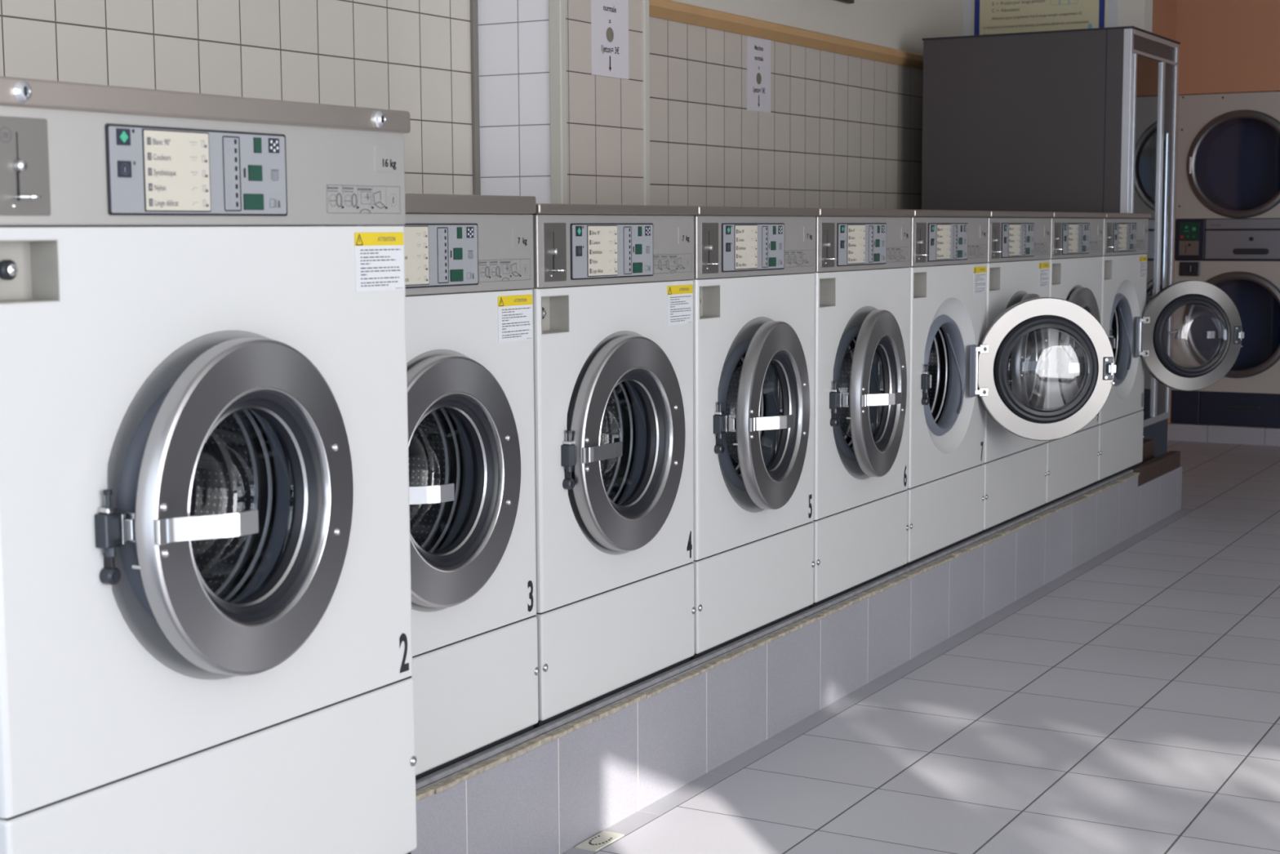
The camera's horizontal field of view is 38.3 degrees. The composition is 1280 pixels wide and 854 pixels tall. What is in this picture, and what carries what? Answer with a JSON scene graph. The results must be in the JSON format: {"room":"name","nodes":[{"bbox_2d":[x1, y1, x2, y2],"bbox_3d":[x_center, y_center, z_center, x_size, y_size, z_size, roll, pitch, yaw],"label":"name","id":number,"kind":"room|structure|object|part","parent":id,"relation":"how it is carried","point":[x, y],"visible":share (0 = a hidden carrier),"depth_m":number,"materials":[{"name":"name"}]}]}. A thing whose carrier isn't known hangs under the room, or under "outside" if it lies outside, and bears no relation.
{"room":"laundry","nodes":[
{"label":"laundry","id":0,"kind":"room"},
{"bbox_2d":[0,0,964,209],"bbox_3d":[-0.714,-0.730,5.280,0.100,2.900,9.550,3,7,30],"label":"wall","id":1,"kind":"structure","parent":0,"point":[413,56],"depth_m":6.47,"materials":[{"name":"tile"}]},
{"bbox_2d":[470,0,480,195],"bbox_3d":[-0.493,-0.760,5.553,0.012,2.900,0.026,3,7,30],"label":"trim","id":2,"kind":"structure","parent":1,"relation":"attached to","point":[473,3],"depth_m":5.52,"materials":[{"name":"grey metal"}]},
{"bbox_2d":[746,35,770,112],"bbox_3d":[0.465,-1.383,7.191,0.001,0.297,0.210,3,7,30],"label":"paper sign","id":3,"kind":"object","parent":1,"relation":"attached to","point":[758,49],"visible":1,"depth_m":7.19,"materials":[{"name":"grey paper"}]},
{"bbox_2d":[648,0,923,70],"bbox_3d":[0.704,-1.591,7.556,0.035,0.064,3.750,3,7,30],"label":"trim","id":4,"kind":"structure","parent":1,"relation":"attached to","point":[670,10],"depth_m":7.24,"materials":[{"name":"brown wood"}]},
{"bbox_2d":[835,0,853,4],"bbox_3d":[0.746,-2.031,7.593,0.030,0.495,0.640,3,7,30],"label":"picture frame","id":5,"kind":"object","parent":1,"relation":"attached to","point":[848,2],"visible":1,"depth_m":7.84,"materials":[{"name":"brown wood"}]},
{"bbox_2d":[477,0,643,204],"bbox_3d":[-0.234,-0.779,5.715,0.300,2.900,0.515,3,7,30],"label":"wall pier","id":6,"kind":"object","parent":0,"point":[605,114],"visible":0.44,"depth_m":5.50,"materials":[{"name":"tile"}]},
{"bbox_2d":[548,0,567,204],"bbox_3d":[-0.239,-0.749,5.433,0.042,2.900,0.032,3,7,30],"label":"trim","id":7,"kind":"structure","parent":6,"relation":"attached to","point":[557,8],"depth_m":5.40,"materials":[{"name":"grey"}]},
{"bbox_2d":[591,0,628,79],"bbox_3d":[-0.091,-1.219,5.619,0.001,0.297,0.222,3,7,30],"label":"paper sign","id":8,"kind":"object","parent":6,"relation":"attached to","point":[609,18],"visible":1,"depth_m":5.62,"materials":[{"name":"grey paper"}]},
{"bbox_2d":[642,0,649,204],"bbox_3d":[0.009,-0.796,5.862,0.037,2.900,0.033,3,7,30],"label":"trim","id":9,"kind":"structure","parent":6,"relation":"attached to","point":[646,58],"depth_m":5.82,"materials":[{"name":"grey"}]},
{"bbox_2d":[561,507,1195,853],"bbox_3d":[0.145,0.845,4.627,0.388,0.100,8.970,3,7,30],"label":"trim","id":10,"kind":"structure","parent":0,"point":[644,815],"depth_m":5.01,"materials":[{"name":"tile"}]},
{"bbox_2d":[575,830,623,851],"bbox_3d":[-0.085,0.874,3.887,0.050,0.004,0.116,3,7,30],"label":"floor drain","id":11,"kind":"object","parent":10,"relation":"on","point":[603,838],"visible":1,"depth_m":3.88,"materials":[{"name":"beige"}]},
{"bbox_2d":[593,440,1279,853],"bbox_3d":[3.196,0.840,4.514,7.800,0.100,12.200,3,7,30],"label":"floor","id":12,"kind":"structure","parent":0,"point":[1132,706],"depth_m":4.69,"materials":[{"name":"tile"}]},
{"bbox_2d":[410,466,1182,853],"bbox_3d":[-0.169,0.655,4.769,1.485,0.250,8.940,3,7,30],"label":"plinth","id":13,"kind":"object","parent":12,"relation":"on","point":[552,797],"visible":0.33,"depth_m":4.55,"materials":[{"name":"tile"}]},
{"bbox_2d":[415,469,1139,801],"bbox_3d":[-0.360,0.559,4.421,1.487,0.022,8.170,3,7,30],"label":"trim","id":14,"kind":"structure","parent":13,"relation":"attached to","point":[442,780],"depth_m":4.38,"materials":[{"name":"metal"}]},
{"bbox_2d":[0,75,417,853],"bbox_3d":[-0.823,0.135,2.727,0.842,1.212,0.842,3,7,30],"label":"washing machine","id":15,"kind":"object","parent":14,"relation":"on","point":[206,630],"visible":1,"depth_m":2.50,"materials":[{"name":"white metal"}]},
{"bbox_2d":[0,239,60,304],"bbox_3d":[-0.767,-0.190,2.253,0.046,0.077,0.104,3,7,30],"label":"recess","id":16,"kind":"object","parent":15,"relation":"on","point":[30,268],"depth_m":2.29,"materials":[{"name":"grey metal"}]},
{"bbox_3d":[-0.594,-0.345,2.495,0.005,0.116,0.344,3,7,30],"label":"control panel","id":17,"kind":"part","parent":15,"relation":"part of","materials":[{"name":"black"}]},
{"bbox_3d":[-0.879,-0.454,2.694,0.720,0.034,0.842,3,7,30],"label":"lid","id":18,"kind":"part","parent":15,"relation":"part of","materials":[{"name":"silver metal"}]},
{"bbox_3d":[-0.560,0.130,2.390,0.143,0.033,0.018,-5,8,-35],"label":"handle","id":19,"kind":"part","parent":15,"relation":"part of","materials":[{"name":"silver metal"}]},
{"bbox_3d":[-0.877,0.570,2.808,0.710,0.288,0.832,3,7,30],"label":"panel","id":20,"kind":"part","parent":15,"relation":"part of","materials":[{"name":"white metal"}]},
{"bbox_3d":[-0.597,0.108,2.591,0.106,0.286,0.286,2,7,24],"label":"door glass","id":21,"kind":"part","parent":15,"relation":"part of","materials":[{"name":"clear glass"}]},
{"bbox_3d":[-0.538,0.111,2.565,0.036,0.469,0.469,2,7,24],"label":"door","id":22,"kind":"part","parent":15,"relation":"part of","materials":[{"name":"silver metal"}]},
{"bbox_3d":[-0.520,-0.400,2.615,0.001,0.020,0.022,3,7,30],"label":"symbol panel","id":23,"kind":"part","parent":15,"relation":"part of","materials":[{"name":"grey plastic"}]},
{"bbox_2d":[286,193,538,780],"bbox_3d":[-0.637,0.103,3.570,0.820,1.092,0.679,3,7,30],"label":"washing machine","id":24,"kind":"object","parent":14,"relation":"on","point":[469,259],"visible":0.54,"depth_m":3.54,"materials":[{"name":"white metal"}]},
{"bbox_3d":[-0.392,0.120,3.244,0.143,0.033,0.019,-4,7,-28],"label":"handle","id":25,"kind":"part","parent":24,"relation":"part of","materials":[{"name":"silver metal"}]},
{"bbox_3d":[-0.394,-0.312,3.348,0.005,0.116,0.344,3,7,30],"label":"control panel","id":26,"kind":"part","parent":24,"relation":"part of","materials":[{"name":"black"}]},
{"bbox_3d":[-0.357,0.101,3.419,0.036,0.469,0.469,3,7,29],"label":"door","id":27,"kind":"part","parent":24,"relation":"part of","materials":[{"name":"silver metal"}]},
{"bbox_3d":[-0.320,-0.366,3.467,0.001,0.020,0.022,3,7,30],"label":"symbol panel","id":28,"kind":"part","parent":24,"relation":"part of","materials":[{"name":"grey plastic"}]},
{"bbox_3d":[-0.685,-0.425,3.536,0.720,0.034,0.675,3,7,30],"label":"lid","id":29,"kind":"part","parent":24,"relation":"part of","materials":[{"name":"silver metal"}]},
{"bbox_3d":[-0.680,0.632,3.660,0.688,0.021,0.659,3,7,30],"label":"foot rail","id":30,"kind":"part","parent":24,"relation":"part of","materials":[{"name":"black"}]},
{"bbox_3d":[-0.680,0.511,3.647,0.710,0.224,0.667,3,7,30],"label":"panel","id":31,"kind":"part","parent":24,"relation":"part of","materials":[{"name":"white metal"}]},
{"bbox_2d":[528,203,697,728],"bbox_3d":[-0.323,0.038,4.176,0.762,1.088,0.677,3,7,30],"label":"washing machine","id":32,"kind":"object","parent":14,"relation":"on","point":[613,293],"visible":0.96,"depth_m":3.96,"materials":[{"name":"white metal"}]},
{"bbox_2d":[541,294,568,334],"bbox_3d":[-0.192,-0.230,3.760,0.046,0.077,0.104,3,7,30],"label":"recess","id":33,"kind":"object","parent":32,"relation":"on","point":[554,308],"depth_m":3.80,"materials":[{"name":"grey metal"}]},
{"bbox_3d":[-0.077,0.053,3.852,0.010,0.033,0.140,4,7,33],"label":"handle","id":34,"kind":"part","parent":32,"relation":"part of","materials":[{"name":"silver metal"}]},
{"bbox_3d":[-0.343,0.567,4.247,0.688,0.021,0.659,3,7,30],"label":"foot rail","id":35,"kind":"part","parent":32,"relation":"part of","materials":[{"name":"black"}]},
{"bbox_3d":[-0.057,-0.377,3.935,0.005,0.116,0.344,3,7,30],"label":"control panel","id":36,"kind":"part","parent":32,"relation":"part of","materials":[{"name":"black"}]},
{"bbox_3d":[-0.345,-0.484,4.130,0.720,0.020,0.677,3,7,30],"label":"lid","id":37,"kind":"part","parent":32,"relation":"part of","materials":[{"name":"silver metal"}]},
{"bbox_3d":[-0.343,0.446,4.234,0.710,0.224,0.667,3,7,30],"label":"panel","id":38,"kind":"part","parent":32,"relation":"part of","materials":[{"name":"white metal"}]},
{"bbox_3d":[-0.020,0.036,4.006,0.036,0.469,0.469,3,7,29],"label":"door","id":39,"kind":"part","parent":32,"relation":"part of","materials":[{"name":"silver metal"}]},
{"bbox_3d":[0.017,-0.432,4.054,0.001,0.020,0.022,3,7,30],"label":"symbol panel","id":40,"kind":"part","parent":32,"relation":"part of","materials":[{"name":"grey plastic"}]},
{"bbox_2d":[675,205,819,660],"bbox_3d":[0.050,-0.025,4.743,0.845,1.088,0.677,3,7,30],"label":"washing machine","id":41,"kind":"object","parent":14,"relation":"on","point":[754,267],"visible":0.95,"depth_m":4.54,"materials":[{"name":"white metal"}]},
{"bbox_2d":[699,284,719,319],"bbox_3d":[0.145,-0.295,4.347,0.046,0.077,0.104,3,7,30],"label":"recess","id":42,"kind":"object","parent":41,"relation":"on","point":[709,295],"depth_m":4.39,"materials":[{"name":"grey metal"}]},
{"bbox_3d":[0.277,-0.031,4.611,0.106,0.286,0.286,2,7,23],"label":"door glass","id":43,"kind":"part","parent":41,"relation":"part of","materials":[{"name":"clear glass"}]},
{"bbox_3d":[-0.008,-0.549,4.717,0.720,0.020,0.677,3,7,30],"label":"lid","id":44,"kind":"part","parent":41,"relation":"part of","materials":[{"name":"silver metal"}]},
{"bbox_3d":[-0.006,0.501,4.835,0.688,0.021,0.659,3,7,30],"label":"foot rail","id":45,"kind":"part","parent":41,"relation":"part of","materials":[{"name":"black"}]},
{"bbox_3d":[0.280,-0.442,4.522,0.005,0.116,0.344,3,7,30],"label":"control panel","id":46,"kind":"part","parent":41,"relation":"part of","materials":[{"name":"black"}]},
{"bbox_3d":[-0.006,0.380,4.821,0.710,0.224,0.667,3,7,30],"label":"panel","id":47,"kind":"part","parent":41,"relation":"part of","materials":[{"name":"white metal"}]},
{"bbox_3d":[0.316,-0.010,4.410,0.143,0.033,0.018,-5,8,-36],"label":"handle","id":48,"kind":"part","parent":41,"relation":"part of","materials":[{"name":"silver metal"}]},
{"bbox_3d":[0.337,-0.029,4.585,0.036,0.469,0.469,2,7,23],"label":"door","id":49,"kind":"part","parent":41,"relation":"part of","materials":[{"name":"silver metal"}]},
{"bbox_3d":[0.354,-0.497,4.641,0.001,0.020,0.022,3,7,30],"label":"symbol panel","id":50,"kind":"part","parent":41,"relation":"part of","materials":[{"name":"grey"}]},
{"bbox_2d":[804,208,914,608],"bbox_3d":[0.390,-0.090,5.327,0.854,1.088,0.677,3,7,30],"label":"washing machine","id":51,"kind":"object","parent":14,"relation":"on","point":[861,337],"visible":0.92,"depth_m":5.12,"materials":[{"name":"white metal"}]},
{"bbox_2d":[819,277,835,307],"bbox_3d":[0.482,-0.361,4.934,0.046,0.077,0.104,3,7,30],"label":"recess","id":52,"kind":"object","parent":51,"relation":"on","point":[827,285],"depth_m":4.97,"materials":[{"name":"grey metal"}]},
{"bbox_3d":[0.614,-0.097,5.198,0.106,0.286,0.286,2,7,23],"label":"door glass","id":53,"kind":"part","parent":51,"relation":"part of","materials":[{"name":"clear glass"}]},
{"bbox_3d":[0.330,0.436,5.422,0.688,0.021,0.659,3,7,30],"label":"foot rail","id":54,"kind":"part","parent":51,"relation":"part of","materials":[{"name":"black"}]},
{"bbox_3d":[0.329,-0.615,5.304,0.720,0.020,0.677,3,7,30],"label":"lid","id":55,"kind":"part","parent":51,"relation":"part of","materials":[{"name":"silver metal"}]},
{"bbox_3d":[0.331,0.315,5.408,0.710,0.224,0.667,3,7,30],"label":"panel","id":56,"kind":"part","parent":51,"relation":"part of","materials":[{"name":"white metal"}]},
{"bbox_3d":[0.617,-0.507,5.109,0.005,0.116,0.344,3,7,30],"label":"control panel","id":57,"kind":"part","parent":51,"relation":"part of","materials":[{"name":"black"}]},
{"bbox_3d":[0.673,-0.094,5.172,0.036,0.469,0.469,2,7,23],"label":"door","id":58,"kind":"part","parent":51,"relation":"part of","materials":[{"name":"silver metal"}]},
{"bbox_3d":[0.655,-0.075,4.993,0.143,0.033,0.020,-4,7,-31],"label":"handle","id":59,"kind":"part","parent":51,"relation":"part of","materials":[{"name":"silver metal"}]},
{"bbox_3d":[0.691,-0.562,5.228,0.001,0.020,0.022,3,7,30],"label":"symbol panel","id":60,"kind":"part","parent":51,"relation":"part of","materials":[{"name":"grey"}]},
{"bbox_2d":[889,209,1115,567],"bbox_3d":[0.884,-0.160,5.946,1.096,1.088,0.887,3,7,30],"label":"washing machine","id":61,"kind":"object","parent":14,"relation":"on","point":[957,367],"visible":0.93,"depth_m":5.92,"materials":[{"name":"white metal"}]},
{"bbox_2d":[913,271,926,298],"bbox_3d":[0.819,-0.426,5.521,0.046,0.077,0.104,3,7,30],"label":"recess","id":62,"kind":"object","parent":61,"relation":"on","point":[919,277],"depth_m":5.56,"materials":[{"name":"grey metal"}]},
{"bbox_3d":[0.666,-0.680,5.891,0.720,0.020,0.677,3,7,30],"label":"lid","id":63,"kind":"part","parent":61,"relation":"part of","materials":[{"name":"silver metal"}]},
{"bbox_3d":[0.667,0.371,6.009,0.688,0.021,0.659,3,7,30],"label":"foot rail","id":64,"kind":"part","parent":61,"relation":"part of","materials":[{"name":"black"}]},
{"bbox_3d":[0.667,0.250,5.995,0.710,0.224,0.667,3,7,30],"label":"panel","id":65,"kind":"part","parent":61,"relation":"part of","materials":[{"name":"white metal"}]},
{"bbox_3d":[0.954,-0.573,5.696,0.005,0.116,0.344,3,7,30],"label":"control panel","id":66,"kind":"part","parent":61,"relation":"part of","materials":[{"name":"black"}]},
{"bbox_3d":[1.079,-0.182,5.961,0.016,0.170,0.057,3,7,30],"label":"hinge plate","id":67,"kind":"part","parent":61,"relation":"part of","materials":[{"name":"silver metal"}]},
{"bbox_3d":[1.322,-0.190,6.022,0.469,0.469,0.036,-1,6,-7],"label":"door","id":68,"kind":"part","parent":61,"relation":"part of","materials":[{"name":"silver metal"}]},
{"bbox_3d":[1.331,-0.183,5.958,0.286,0.286,0.106,-1,6,-7],"label":"door glass","id":69,"kind":"part","parent":61,"relation":"part of","materials":[{"name":"clear glass"}]},
{"bbox_3d":[1.482,-0.195,6.067,0.140,0.033,0.010,-1,6,-3],"label":"handle","id":70,"kind":"part","parent":61,"relation":"part of","materials":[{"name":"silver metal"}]},
{"bbox_2d":[979,210,1053,534],"bbox_3d":[1.060,-0.221,6.504,0.844,1.088,0.677,3,7,30],"label":"washing machine","id":71,"kind":"object","parent":14,"relation":"on","point":[1019,243],"visible":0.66,"depth_m":6.31,"materials":[{"name":"white metal"}]},
{"bbox_2d":[989,266,999,291],"bbox_3d":[1.156,-0.491,6.108,0.046,0.077,0.104,3,7,30],"label":"recess","id":72,"kind":"object","parent":71,"relation":"on","point":[994,273],"depth_m":6.15,"materials":[{"name":"grey metal"}]},
{"bbox_3d":[1.004,0.306,6.596,0.688,0.021,0.659,3,7,30],"label":"foot rail","id":73,"kind":"part","parent":71,"relation":"part of","materials":[{"name":"black"}]},
{"bbox_3d":[1.004,0.185,6.582,0.710,0.224,0.667,3,7,30],"label":"panel","id":74,"kind":"part","parent":71,"relation":"part of","materials":[{"name":"white metal"}]},
{"bbox_3d":[1.291,-0.638,6.283,0.005,0.116,0.344,3,7,30],"label":"control panel","id":75,"kind":"part","parent":71,"relation":"part of","materials":[{"name":"black"}]},
{"bbox_3d":[1.003,-0.745,6.479,0.720,0.020,0.677,3,7,30],"label":"lid","id":76,"kind":"part","parent":71,"relation":"part of","materials":[{"name":"silver metal"}]},
{"bbox_3d":[1.346,-0.225,6.347,0.036,0.469,0.469,2,7,24],"label":"door","id":77,"kind":"part","parent":71,"relation":"part of","materials":[{"name":"silver metal"}]},
{"bbox_3d":[1.324,-0.206,6.171,0.143,0.033,0.018,-5,8,-36],"label":"handle","id":78,"kind":"part","parent":71,"relation":"part of","materials":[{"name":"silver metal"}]},
{"bbox_2d":[1042,211,1106,506],"bbox_3d":[1.361,-0.288,7.111,0.762,1.088,0.677,3,7,30],"label":"washing machine","id":79,"kind":"object","parent":14,"relation":"on","point":[1076,253],"visible":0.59,"depth_m":6.86,"materials":[{"name":"white metal"}]},
{"bbox_2d":[1052,262,1061,284],"bbox_3d":[1.493,-0.556,6.695,0.046,0.077,0.104,3,7,30],"label":"recess","id":80,"kind":"object","parent":79,"relation":"on","point":[1056,268],"depth_m":6.73,"materials":[{"name":"grey metal"}]},
{"bbox_3d":[1.341,0.240,7.183,0.688,0.021,0.659,3,7,30],"label":"foot rail","id":81,"kind":"part","parent":79,"relation":"part of","materials":[{"name":"black"}]},
{"bbox_3d":[1.341,0.119,7.169,0.710,0.224,0.667,3,7,30],"label":"panel","id":82,"kind":"part","parent":79,"relation":"part of","materials":[{"name":"white metal"}]},
{"bbox_3d":[1.607,-0.274,6.787,0.010,0.033,0.140,4,7,33],"label":"handle","id":83,"kind":"part","parent":79,"relation":"part of","materials":[{"name":"metal"}]},
{"bbox_3d":[1.628,-0.703,6.870,0.005,0.116,0.344,3,7,30],"label":"control panel","id":84,"kind":"part","parent":79,"relation":"part of","materials":[{"name":"black"}]},
{"bbox_3d":[1.340,-0.810,7.066,0.720,0.020,0.677,3,7,30],"label":"lid","id":85,"kind":"part","parent":79,"relation":"part of","materials":[{"name":"silver metal"}]},
{"bbox_3d":[1.664,-0.291,6.942,0.036,0.469,0.469,3,7,29],"label":"door","id":86,"kind":"part","parent":79,"relation":"part of","materials":[{"name":"silver metal"}]},
{"bbox_2d":[1094,213,1244,484],"bbox_3d":[1.893,-0.357,7.722,1.077,1.088,0.911,3,7,30],"label":"washing machine","id":87,"kind":"object","parent":14,"relation":"on","point":[1135,330],"visible":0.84,"depth_m":7.71,"materials":[{"name":"white metal"}]},
{"bbox_2d":[1104,259,1111,279],"bbox_3d":[1.830,-0.622,7.282,0.046,0.077,0.104,3,7,30],"label":"recess","id":88,"kind":"object","parent":87,"relation":"on","point":[1108,263],"depth_m":7.32,"materials":[{"name":"grey metal"}]},
{"bbox_3d":[1.678,0.175,7.770,0.688,0.021,0.659,3,7,30],"label":"foot rail","id":89,"kind":"part","parent":87,"relation":"part of","materials":[{"name":"black"}]},
{"bbox_3d":[1.678,0.054,7.756,0.710,0.224,0.667,3,7,30],"label":"panel","id":90,"kind":"part","parent":87,"relation":"part of","materials":[{"name":"white metal"}]},
{"bbox_3d":[1.965,-0.768,7.457,0.005,0.116,0.344,3,7,30],"label":"control panel","id":91,"kind":"part","parent":87,"relation":"part of","materials":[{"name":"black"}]},
{"bbox_3d":[1.677,-0.876,7.653,0.720,0.020,0.677,3,7,30],"label":"lid","id":92,"kind":"part","parent":87,"relation":"part of","materials":[{"name":"silver metal"}]},
{"bbox_3d":[2.089,-0.377,7.723,0.016,0.170,0.057,3,7,30],"label":"hinge plate","id":93,"kind":"part","parent":87,"relation":"part of","materials":[{"name":"silver metal"}]},
{"bbox_3d":[2.329,-0.387,7.799,0.469,0.469,0.036,-2,6,-11],"label":"door","id":94,"kind":"part","parent":87,"relation":"part of","materials":[{"name":"silver metal"}]},
{"bbox_3d":[2.342,-0.380,7.736,0.286,0.286,0.106,-2,6,-11],"label":"door glass","id":95,"kind":"part","parent":87,"relation":"part of","materials":[{"name":"clear glass"}]},
{"bbox_3d":[2.485,-0.394,7.855,0.140,0.033,0.010,-1,6,-6],"label":"handle","id":96,"kind":"part","parent":87,"relation":"part of","materials":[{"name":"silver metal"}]},
{"bbox_2d":[1129,450,1180,485],"bbox_3d":[2.249,0.179,8.048,0.046,0.070,0.750,3,7,30],"label":"trim","id":97,"kind":"structure","parent":13,"relation":"attached to","point":[1153,468],"depth_m":8.02,"materials":[{"name":"brown wood"}]},
{"bbox_2d":[1139,417,1168,463],"bbox_3d":[1.877,0.165,8.573,1.040,0.385,1.070,3,7,30],"label":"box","id":98,"kind":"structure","parent":97,"relation":"on","point":[1155,438],"depth_m":8.60,"materials":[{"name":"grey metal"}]},
{"bbox_2d":[921,26,1180,426],"bbox_3d":[1.900,-0.892,8.459,0.980,1.741,0.832,3,7,30],"label":"display cabinet","id":99,"kind":"object","parent":98,"relation":"on","point":[1082,120],"visible":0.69,"depth_m":8.08,"materials":[{"name":"grey metal"}]},
{"bbox_3d":[2.224,-0.817,8.132,0.004,1.599,0.438,3,7,30],"label":"glass","id":100,"kind":"part","parent":99,"relation":"part of","materials":[{"name":"clear glass"}]},
{"bbox_3d":[2.228,-0.819,8.141,0.026,1.601,0.509,3,7,30],"label":"door","id":101,"kind":"part","parent":99,"relation":"part of","materials":[{"name":"silver metal"}]},
{"bbox_3d":[2.275,-0.867,8.245,0.036,1.733,0.822,3,7,30],"label":"frame","id":102,"kind":"part","parent":99,"relation":"part of","materials":[{"name":"silver metal"}]},
{"bbox_3d":[2.272,-1.675,8.153,0.008,0.063,0.750,3,7,30],"label":"header panel","id":103,"kind":"part","parent":99,"relation":"part of","materials":[{"name":"grey metal"}]},
{"bbox_3d":[2.385,-0.950,8.371,0.026,0.770,0.040,3,7,30],"label":"handle","id":104,"kind":"part","parent":99,"relation":"part of","materials":[{"name":"silver metal"}]},
{"bbox_3d":[2.405,-0.856,8.466,0.008,1.603,0.235,3,7,30],"label":"panel","id":105,"kind":"part","parent":99,"relation":"part of","materials":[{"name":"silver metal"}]},
{"bbox_2d":[1170,390,1279,427],"bbox_3d":[3.602,-0.120,11.053,0.754,0.200,0.284,3,7,30],"label":"base panel","id":106,"kind":"object","parent":12,"relation":"on","point":[1203,407],"visible":0.87,"depth_m":10.96,"materials":[{"name":"blue"}]},
{"bbox_3d":[3.349,-0.134,11.201,0.167,0.200,0.275,3,7,30],"label":"panel","id":107,"kind":"part","parent":106,"relation":"part of","materials":[{"name":"black"}]},
{"bbox_2d":[1171,91,1279,394],"bbox_3d":[3.590,-1.089,10.937,0.754,1.753,0.310,3,7,30],"label":"dryer","id":108,"kind":"object","parent":106,"relation":"on","point":[1228,158],"visible":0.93,"depth_m":10.94,"materials":[{"name":"grey metal"}]},
{"bbox_3d":[3.277,-1.119,10.971,0.170,0.232,0.020,3,7,30],"label":"control panel","id":109,"kind":"part","parent":108,"relation":"part of","materials":[{"name":"black"}]},
{"bbox_3d":[3.523,-0.602,10.867,0.630,0.630,0.030,3,7,30],"label":"door","id":110,"kind":"part","parent":108,"relation":"part of","materials":[{"name":"grey"}]},
{"bbox_3d":[3.518,-1.537,10.766,0.630,0.630,0.030,3,7,30],"label":"door","id":111,"kind":"part","parent":108,"relation":"part of","materials":[{"name":"grey"}]},
{"bbox_3d":[3.606,-1.068,10.790,0.575,0.167,0.016,3,7,30],"label":"drawer","id":112,"kind":"part","parent":108,"relation":"part of","materials":[{"name":"silver metal"}]},
{"bbox_3d":[3.583,-1.030,10.799,0.206,0.036,0.006,3,7,30],"label":"handle","id":113,"kind":"part","parent":108,"relation":"part of","materials":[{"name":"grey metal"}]},
{"bbox_3d":[3.568,-0.118,10.913,0.200,0.017,0.010,3,7,30],"label":"handle","id":114,"kind":"part","parent":106,"relation":"part of","materials":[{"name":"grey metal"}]},
{"bbox_2d":[1117,0,1152,32],"bbox_3d":[2.044,-1.157,9.094,0.890,2.900,0.150,3,7,30],"label":"wall partition","id":115,"kind":"structure","parent":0,"point":[1136,13],"depth_m":8.76,"materials":[{"name":"paint"}]},
{"bbox_2d":[964,0,1118,35],"bbox_3d":[1.935,-2.007,8.964,0.786,1.020,0.016,3,7,30],"label":"poster","id":116,"kind":"object","parent":115,"relation":"attached to","point":[981,17],"visible":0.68,"depth_m":8.96,"materials":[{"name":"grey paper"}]},
{"bbox_2d":[1151,0,1177,40],"bbox_3d":[2.641,-1.284,10.243,0.180,2.900,2.450,3,7,30],"label":"wall","id":117,"kind":"structure","parent":0,"point":[1164,11],"depth_m":10.66,"materials":[{"name":"orange paint"}]},
{"bbox_2d":[1167,94,1182,423],"bbox_3d":[3.264,-0.963,11.166,0.024,2.057,0.300,3,7,30],"label":"door frame","id":118,"kind":"structure","parent":117,"relation":"attached to","point":[1175,260],"depth_m":11.02,"materials":[{"name":"paint"}]},
{"bbox_2d":[1167,422,1279,445],"bbox_3d":[4.664,0.109,10.274,3.440,0.100,0.060,3,7,30],"label":"baseboard","id":119,"kind":"structure","parent":117,"relation":"attached to","point":[1267,436],"depth_m":10.92,"materials":[{"name":"grey tile"}]},
{"bbox_2d":[1175,0,1279,95],"bbox_3d":[4.740,-2.323,10.169,3.440,0.842,0.300,3,7,30],"label":"wall","id":120,"kind":"structure","parent":0,"point":[1225,46],"depth_m":10.75,"materials":[{"name":"orange paint"}]}
]}

